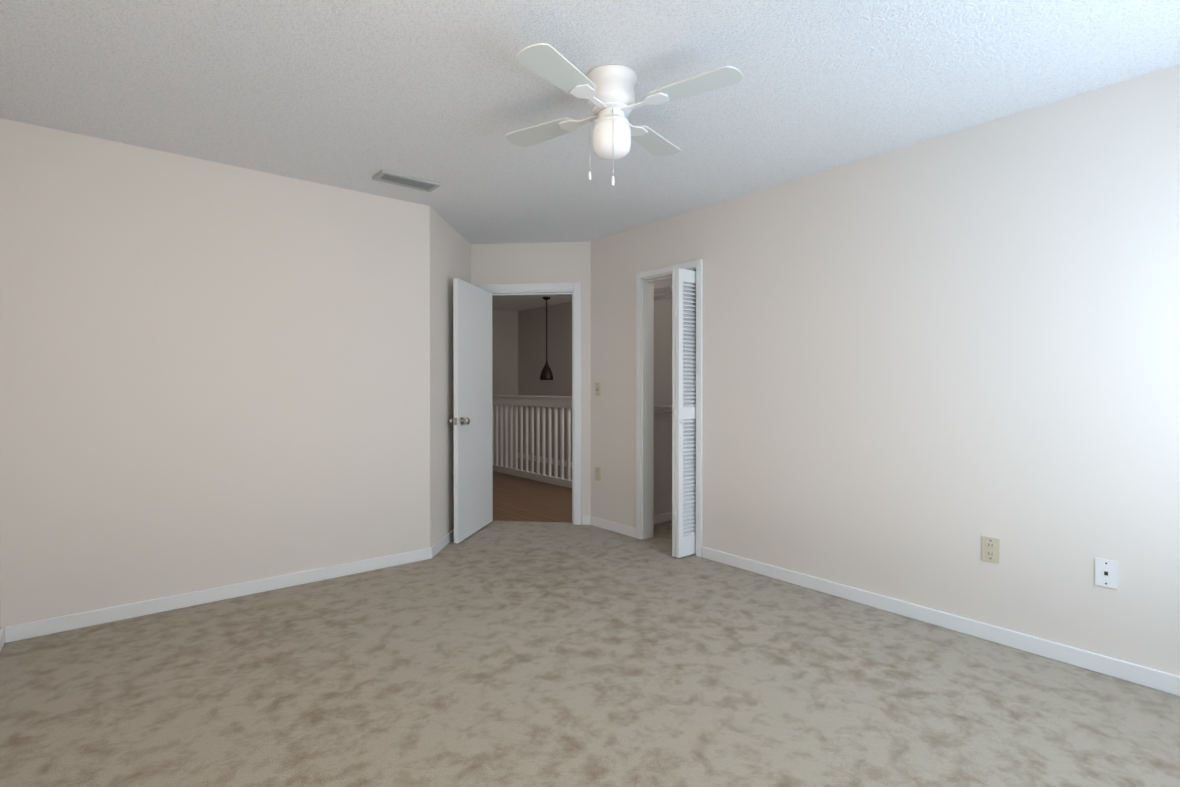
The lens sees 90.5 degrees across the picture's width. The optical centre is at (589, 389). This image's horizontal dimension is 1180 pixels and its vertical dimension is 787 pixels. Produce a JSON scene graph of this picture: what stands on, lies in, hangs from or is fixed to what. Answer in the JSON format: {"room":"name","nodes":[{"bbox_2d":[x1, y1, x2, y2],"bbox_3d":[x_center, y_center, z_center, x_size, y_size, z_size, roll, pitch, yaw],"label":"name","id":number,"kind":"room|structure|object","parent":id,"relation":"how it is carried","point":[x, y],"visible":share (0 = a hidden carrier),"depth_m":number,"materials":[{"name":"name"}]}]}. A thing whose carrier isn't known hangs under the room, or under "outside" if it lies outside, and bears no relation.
{"room":"empty bedroom","nodes":[
{"label":"empty bedroom","id":0,"kind":"room"},
{"bbox_2d":[0,574,0,628],"bbox_3d":[-1.402,-0.003,0.979,0.120,2.490,4.620,0,1,-39],"label":"wall","id":1,"kind":"structure","parent":0,"point":[0,601],"depth_m":2.71,"materials":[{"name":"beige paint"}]},
{"bbox_2d":[0,625,11,651],"bbox_3d":[-1.348,1.154,1.031,0.017,0.076,4.380,0,1,-39],"label":"baseboard","id":2,"kind":"structure","parent":1,"relation":"attached to","point":[5,632],"depth_m":2.72,"materials":[{"name":"white wood"}]},
{"bbox_2d":[0,118,429,626],"bbox_3d":[-2.010,-0.021,3.389,2.230,2.490,0.120,0,1,-39],"label":"wall","id":3,"kind":"structure","parent":0,"point":[214,374],"depth_m":3.19,"materials":[{"name":"beige paint"}]},
{"bbox_2d":[12,544,435,641],"bbox_3d":[-1.906,1.137,3.396,2.089,0.076,0.013,0,1,-39],"label":"baseboard","id":4,"kind":"structure","parent":3,"relation":"attached to","point":[48,626],"depth_m":3.21,"materials":[{"name":"white wood"}]},
{"bbox_2d":[430,207,470,547],"bbox_3d":[-1.133,-0.030,4.659,0.120,2.490,1.217,0,0,3],"label":"wall","id":5,"kind":"structure","parent":0,"point":[450,252],"depth_m":4.33,"materials":[{"name":"beige paint"}]},
{"bbox_2d":[435,528,453,553],"bbox_3d":[-1.075,1.128,4.624,0.771,0.076,0.775,0,1,-39],"label":"baseboard","id":6,"kind":"structure","parent":5,"relation":"attached to","point":[449,536],"depth_m":4.34,"materials":[{"name":"white wood"}]},
{"bbox_2d":[448,278,492,542],"bbox_3d":[-0.939,0.155,4.762,0.169,1.994,0.752,0,0,11],"label":"door leaf","id":7,"kind":"structure","parent":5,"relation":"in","point":[471,420],"depth_m":4.67,"materials":[{"name":"white paint"}]},
{"bbox_2d":[492,309,515,467],"bbox_3d":[-2.350,0.290,8.887,2.820,3.190,0.120,0,1,-39],"label":"wall","id":8,"kind":"structure","parent":0,"point":[503,321],"depth_m":9.57,"materials":[{"name":"grey paint"}]},
{"bbox_2d":[471,241,590,515],"bbox_3d":[-0.498,-0.033,5.149,1.086,2.490,0.120,0,0,6],"label":"wall","id":9,"kind":"structure","parent":0,"point":[548,262],"depth_m":5.06,"materials":[{"name":"beige paint"}]},
{"bbox_2d":[480,283,581,524],"bbox_3d":[-0.513,0.119,5.152,0.897,2.086,0.152,0,0,6],"label":"door frame","id":10,"kind":"structure","parent":9,"relation":"attached to","point":[573,290],"depth_m":5.04,"materials":[{"name":"white wood"}]},
{"bbox_2d":[493,471,571,522],"bbox_3d":[-1.515,1.184,6.734,2.340,0.052,4.520,0,1,-39],"label":"floor","id":11,"kind":"structure","parent":0,"point":[516,498],"depth_m":6.15,"materials":[{"name":"brown wood"}]},
{"bbox_2d":[492,395,571,487],"bbox_3d":[-0.844,0.562,7.679,0.120,1.178,3.660,0,1,-39],"label":"railing","id":12,"kind":"object","parent":11,"relation":"on","point":[549,402],"visible":0.54,"depth_m":7.55,"materials":[{"name":"white wood"}]},
{"bbox_2d":[516,301,571,479],"bbox_3d":[0.299,0.296,8.017,0.120,3.190,4.820,0,1,-39],"label":"wall","id":13,"kind":"structure","parent":0,"point":[518,350],"depth_m":9.14,"materials":[{"name":"grey paint"}]},
{"bbox_2d":[518,453,571,467],"bbox_3d":[0.247,1.107,7.981,0.013,0.084,4.580,0,1,-39],"label":"baseboard","id":14,"kind":"structure","parent":13,"relation":"attached to","point":[552,462],"depth_m":9.08,"materials":[{"name":"white wood"}]},
{"bbox_2d":[0,521,1179,786],"bbox_3d":[0.033,1.205,2.661,4.460,0.050,5.394,0,1,-39],"label":"floor carpet","id":15,"kind":"object","parent":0,"point":[510,653],"visible":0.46,"depth_m":2.29,"materials":[{"name":"beige carpet"}]},
{"bbox_2d":[0,0,1179,310],"bbox_3d":[-0.583,-1.324,4.526,5.890,0.100,9.090,0,1,-39],"label":"ceiling","id":16,"kind":"structure","parent":0,"point":[360,94],"depth_m":2.40,"materials":[{"name":"white paint"}]},
{"bbox_2d":[372,169,440,191],"bbox_3d":[-1.103,-1.258,3.527,0.360,0.016,0.160,0,1,-39],"label":"ceiling vent","id":17,"kind":"object","parent":16,"relation":"in","point":[394,178],"visible":1,"depth_m":3.51,"materials":[{"name":"silver metal"}]},
{"bbox_2d":[540,297,553,379],"bbox_3d":[-0.611,-0.721,8.222,0.196,1.160,0.196,0,1,-39],"label":"pendant lamp","id":18,"kind":"object","parent":16,"relation":"hanging from","point":[546,373],"visible":1,"depth_m":8.18,"materials":[{"name":"grey metal"}]},
{"bbox_2d":[506,43,741,185],"bbox_3d":[0.087,-1.025,2.358,0.812,0.466,0.812,0,0,-11],"label":"fan","id":19,"kind":"object","parent":16,"relation":"hanging from","point":[607,91],"visible":1,"depth_m":2.28,"materials":[{"name":"white plastic"}]},
{"bbox_2d":[654,278,691,514],"bbox_3d":[1.037,-0.029,4.505,0.680,2.490,1.650,0,1,-39],"label":"wall","id":20,"kind":"structure","parent":0,"point":[663,397],"depth_m":5.13,"materials":[{"name":"white paint"}]},
{"bbox_2d":[624,512,671,531],"bbox_3d":[0.534,1.125,5.042,0.570,0.076,0.013,0,1,-39],"label":"baseboard","id":21,"kind":"structure","parent":20,"relation":"attached to","point":[665,517],"depth_m":5.09,"materials":[{"name":"white wood"}]},
{"bbox_2d":[654,405,671,416],"bbox_3d":[1.120,0.255,4.561,0.325,0.229,1.486,0,1,-39],"label":"closet shelf","id":22,"kind":"object","parent":20,"relation":"attached to","point":[664,415],"visible":0.06,"depth_m":4.94,"materials":[{"name":"silver metal"}]},
{"bbox_2d":[654,286,671,299],"bbox_3d":[1.120,-0.745,4.554,0.325,0.229,1.486,0,1,-39],"label":"closet shelf","id":23,"kind":"object","parent":20,"relation":"attached to","point":[667,289],"visible":0.06,"depth_m":4.96,"materials":[{"name":"silver metal"}]},
{"bbox_2d":[591,64,1179,675],"bbox_3d":[1.484,-0.020,3.326,0.120,2.490,4.600,0,1,-39],"label":"wall","id":24,"kind":"structure","parent":0,"point":[927,364],"depth_m":2.85,"materials":[{"name":"beige paint"}]},
{"bbox_2d":[595,467,600,480],"bbox_3d":[0.064,0.713,4.967,0.008,0.114,0.070,0,1,-39],"label":"outlet","id":25,"kind":"object","parent":24,"relation":"attached to","point":[597,473],"visible":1,"depth_m":4.96,"materials":[{"name":"beige plastic"}]},
{"bbox_2d":[595,382,600,395],"bbox_3d":[0.062,-0.007,4.960,0.014,0.114,0.070,0,1,-39],"label":"light switch","id":26,"kind":"object","parent":24,"relation":"attached to","point":[597,388],"visible":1,"depth_m":4.95,"materials":[{"name":"beige plastic"}]},
{"bbox_2d":[636,259,702,556],"bbox_3d":[0.621,0.127,4.372,0.137,2.081,0.652,0,1,-39],"label":"trim","id":27,"kind":"structure","parent":24,"relation":"attached to","point":[645,280],"depth_m":4.55,"materials":[{"name":"white wood"}]},
{"bbox_2d":[672,268,695,557],"bbox_3d":[0.690,0.160,4.116,0.261,1.995,0.078,0,1,-39],"label":"bifold closet door","id":28,"kind":"structure","parent":24,"relation":"in","point":[683,434],"depth_m":4.07,"materials":[{"name":"white paint"}]},
{"bbox_2d":[702,547,1179,695],"bbox_3d":[1.789,1.140,2.856,0.013,0.076,3.173,0,1,-39],"label":"baseboard","id":29,"kind":"structure","parent":24,"relation":"attached to","point":[1135,673],"depth_m":2.79,"materials":[{"name":"white wood"}]},
{"bbox_2d":[982,536,999,562],"bbox_3d":[1.881,0.749,2.745,0.008,0.114,0.070,0,1,-39],"label":"electrical outlet","id":30,"kind":"object","parent":24,"relation":"attached to","point":[990,549],"visible":1,"depth_m":2.74,"materials":[{"name":"beige plastic"}]},
{"bbox_2d":[1095,558,1117,588],"bbox_3d":[2.143,0.762,2.427,0.006,0.114,0.070,0,1,-39],"label":"phone jack","id":31,"kind":"object","parent":24,"relation":"attached to","point":[1106,573],"visible":1,"depth_m":2.42,"materials":[{"name":"white plastic"}]}
]}

